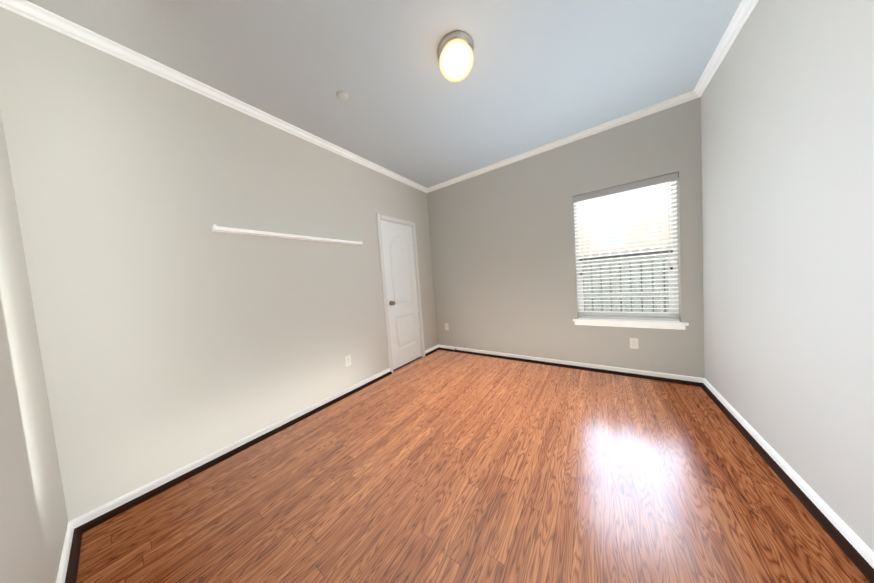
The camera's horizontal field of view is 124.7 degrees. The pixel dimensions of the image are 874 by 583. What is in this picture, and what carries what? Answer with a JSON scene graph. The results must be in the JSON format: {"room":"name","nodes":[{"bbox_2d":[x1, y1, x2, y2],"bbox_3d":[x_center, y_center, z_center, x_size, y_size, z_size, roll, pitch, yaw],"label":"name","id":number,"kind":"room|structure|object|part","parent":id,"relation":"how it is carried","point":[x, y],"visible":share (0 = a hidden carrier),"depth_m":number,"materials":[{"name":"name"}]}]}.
{"room":"empty bedroom","nodes":[
{"label":"empty bedroom","id":0,"kind":"room"},
{"bbox_2d":[0,109,67,582],"bbox_3d":[-0.799,-0.109,0.177,3.100,2.705,0.150,-2,4,35],"label":"wall","id":1,"kind":"structure","parent":0,"point":[33,520],"depth_m":0.89,"materials":[{"name":"grey paint"}]},
{"bbox_2d":[56,522,82,582],"bbox_3d":[-1.034,1.207,0.591,2.159,0.076,0.036,-2,4,35],"label":"baseboard","id":2,"kind":"structure","parent":1,"relation":"attached to","point":[72,568],"depth_m":1.06,"materials":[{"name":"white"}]},
{"bbox_2d":[0,7,437,521],"bbox_3d":[-1.110,-0.208,2.561,0.150,2.705,3.698,-2,4,35],"label":"wall","id":3,"kind":"structure","parent":0,"point":[174,332],"depth_m":1.51,"materials":[{"name":"grey paint"}]},
{"bbox_2d":[0,0,426,192],"bbox_3d":[-1.123,-1.532,2.434,0.056,0.052,3.398,-2,4,35],"label":"crown molding","id":4,"kind":"structure","parent":3,"relation":"attached to","point":[41,16],"depth_m":1.49,"materials":[{"name":"white wood"}]},
{"bbox_2d":[69,368,391,531],"bbox_3d":[-1.261,1.146,2.113,0.036,0.076,2.267,-2,4,35],"label":"baseboard","id":5,"kind":"structure","parent":3,"relation":"attached to","point":[108,507],"depth_m":1.58,"materials":[{"name":"white wood"}]},
{"bbox_2d":[211,224,362,244],"bbox_3d":[-1.258,-0.512,2.169,0.076,0.039,1.263,-2,4,35],"label":"shelf ledge","id":6,"kind":"object","parent":3,"relation":"attached to","point":[214,227],"visible":1,"depth_m":1.97,"materials":[{"name":"white wood"}]},
{"bbox_2d":[345,355,350,366],"bbox_3d":[-0.988,0.771,2.545,0.006,0.114,0.070,-2,4,35],"label":"electrical outlet","id":7,"kind":"object","parent":3,"relation":"attached to","point":[348,360],"visible":1,"depth_m":2.54,"materials":[{"name":"white plastic"}]},
{"bbox_2d":[376,213,424,372],"bbox_3d":[-0.480,0.013,3.292,0.020,2.099,0.758,-2,4,35],"label":"door frame","id":8,"kind":"structure","parent":3,"relation":"attached to","point":[379,217],"depth_m":3.04,"materials":[{"name":"white wood"}]},
{"bbox_2d":[381,220,421,369],"bbox_3d":[-0.477,0.037,3.292,0.108,2.014,0.627,-2,4,35],"label":"closet door","id":9,"kind":"structure","parent":3,"relation":"in","point":[399,262],"depth_m":3.28,"materials":[{"name":"white wood"}]},
{"bbox_3d":[-0.597,0.157,3.083,0.070,0.066,0.066,-2,4,35],"label":"knob","id":10,"kind":"part","parent":9,"relation":"part of","materials":[{"name":"silver metal"}]},
{"bbox_2d":[425,345,438,355],"bbox_3d":[-0.076,0.973,3.801,0.036,0.076,0.389,-2,4,35],"label":"baseboard","id":11,"kind":"structure","parent":3,"relation":"attached to","point":[431,349],"depth_m":3.78,"materials":[{"name":"white wood"}]},
{"bbox_2d":[26,0,741,187],"bbox_3d":[0.114,-1.664,1.552,3.400,0.120,3.698,-2,4,35],"label":"ceiling","id":12,"kind":"structure","parent":0,"point":[543,72],"depth_m":1.59,"materials":[{"name":"white paint"}]},
{"bbox_2d":[336,90,347,100],"bbox_3d":[-0.749,-1.541,1.806,0.084,0.026,0.084,-2,4,35],"label":"smoke detector","id":13,"kind":"object","parent":12,"relation":"attached to","point":[342,95],"visible":1,"depth_m":1.79,"materials":[{"name":"grey plastic"}]},
{"bbox_2d":[438,31,473,81],"bbox_3d":[0.130,-1.512,1.524,0.240,0.182,0.240,-2,4,35],"label":"ceiling light","id":14,"kind":"object","parent":12,"relation":"attached to","point":[455,53],"visible":1,"depth_m":1.45,"materials":[{"name":"white glass"}]},
{"bbox_2d":[76,350,869,582],"bbox_3d":[0.320,1.149,1.695,3.400,0.120,3.698,-2,4,35],"label":"floor","id":15,"kind":"structure","parent":0,"point":[440,466],"depth_m":1.24,"materials":[{"name":"brown wood"}]},
{"bbox_2d":[427,97,704,377],"bbox_3d":[1.233,-0.406,3.070,3.100,2.705,0.150,-2,4,35],"label":"wall","id":16,"kind":"structure","parent":0,"point":[502,242],"depth_m":2.83,"materials":[{"name":"grey paint"}]},
{"bbox_2d":[427,90,699,192],"bbox_3d":[1.077,-1.719,2.918,3.100,0.052,0.056,-2,4,35],"label":"crown molding","id":17,"kind":"structure","parent":16,"relation":"attached to","point":[668,103],"depth_m":2.54,"materials":[{"name":"white wood"}]},
{"bbox_2d":[438,345,703,386],"bbox_3d":[1.276,0.911,3.061,3.100,0.076,0.036,-2,4,35],"label":"baseboard","id":18,"kind":"structure","parent":16,"relation":"attached to","point":[658,374],"depth_m":2.69,"materials":[{"name":"white wood"}]},
{"bbox_2d":[573,172,679,320],"bbox_3d":[2.031,-0.411,2.518,0.870,1.448,0.134,-2,4,35],"label":"window blinds","id":19,"kind":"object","parent":16,"relation":"in","point":[673,291],"depth_m":2.45,"materials":[{"name":"white plastic"}]},
{"bbox_2d":[580,201,583,263],"bbox_3d":[1.676,-0.681,2.650,0.007,0.730,0.012,-6,3,-31],"label":"blind cord","id":20,"kind":"object","parent":19,"relation":"hanging from","point":[580,201],"depth_m":2.65,"materials":[{"name":"white plastic"}]},
{"bbox_2d":[586,206,590,316],"bbox_3d":[1.748,-0.386,2.644,0.002,1.376,0.002,-2,4,35],"label":"blind cord","id":21,"kind":"object","parent":19,"relation":"hanging from","point":[586,206],"depth_m":2.66,"materials":[{"name":"white fabric"}]},
{"bbox_2d":[620,198,623,314],"bbox_3d":[1.997,-0.396,2.468,0.002,1.376,0.002,-2,4,35],"label":"blind cord","id":22,"kind":"object","parent":19,"relation":"hanging from","point":[621,248],"depth_m":2.49,"materials":[{"name":"white fabric"}]},
{"bbox_3d":[2.009,-0.410,2.487,0.864,1.437,0.057,-2,4,35],"label":"window blind rail","id":23,"kind":"part","parent":19,"relation":"part of","materials":[{"name":"white plastic"}]},
{"bbox_2d":[658,184,662,317],"bbox_3d":[2.246,-0.405,2.292,0.002,1.376,0.002,-2,4,35],"label":"blind cord","id":24,"kind":"object","parent":19,"relation":"hanging from","point":[658,184],"depth_m":2.32,"materials":[{"name":"white fabric"}]},
{"bbox_2d":[668,181,670,271],"bbox_3d":[2.270,-0.628,2.239,0.008,0.880,0.003,-2,4,35],"label":"blind cord","id":25,"kind":"object","parent":19,"relation":"hanging from","point":[668,181],"depth_m":2.24,"materials":[{"name":"white fabric"}]},
{"bbox_2d":[573,318,688,329],"bbox_3d":[2.053,0.347,2.516,0.958,0.070,0.128,-2,4,35],"label":"window sill","id":26,"kind":"structure","parent":16,"relation":"attached to","point":[678,325],"depth_m":2.43,"materials":[{"name":"white wood"}]},
{"bbox_2d":[630,338,638,348],"bbox_3d":[2.113,0.557,2.454,0.070,0.114,0.006,-2,4,35],"label":"electrical outlet","id":27,"kind":"object","parent":16,"relation":"attached to","point":[633,343],"visible":1,"depth_m":2.45,"materials":[{"name":"white plastic"}]},
{"bbox_2d":[701,0,873,551],"bbox_3d":[1.544,-0.307,0.686,0.150,2.705,3.698,-2,4,35],"label":"wall","id":28,"kind":"structure","parent":0,"point":[787,124],"depth_m":1.11,"materials":[{"name":"grey paint"}]},
{"bbox_2d":[694,0,758,96],"bbox_3d":[1.362,-1.625,0.678,0.056,0.052,3.398,-2,4,35],"label":"crown molding","id":29,"kind":"structure","parent":28,"relation":"attached to","point":[739,19],"depth_m":1.57,"materials":[{"name":"white wood"}]},
{"bbox_2d":[701,378,873,582],"bbox_3d":[1.564,1.005,0.807,0.036,0.076,3.398,-2,4,35],"label":"baseboard","id":30,"kind":"structure","parent":28,"relation":"attached to","point":[859,561],"depth_m":1.09,"materials":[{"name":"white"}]},
{"label":"outside","id":31,"kind":"structure","parent":0,"visible":0},
{"bbox_3d":[15.033,-0.526,20.964,55.000,0.200,44.840,-2,4,35],"label":"ground","id":32,"kind":"structure","parent":31,"visible":0},
{"bbox_2d":[578,207,670,256],"bbox_3d":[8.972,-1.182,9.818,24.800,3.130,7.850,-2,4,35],"label":"house","id":33,"kind":"structure","parent":32,"relation":"on","point":[635,242],"depth_m":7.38,"materials":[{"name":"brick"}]},
{"bbox_2d":[577,182,669,220],"bbox_3d":[8.783,-3.747,9.686,24.800,2.020,7.850,-2,4,35],"label":"roof","id":34,"kind":"structure","parent":33,"relation":"on","point":[624,203],"depth_m":7.97,"materials":[{"name":"white"}]},
{"bbox_2d":[579,246,670,311],"bbox_3d":[3.624,0.106,4.764,23.018,1.862,0.066,-2,4,35],"label":"fence","id":35,"kind":"object","parent":32,"relation":"on","point":[626,290],"depth_m":4.58,"materials":[{"name":"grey wood"}]}
]}

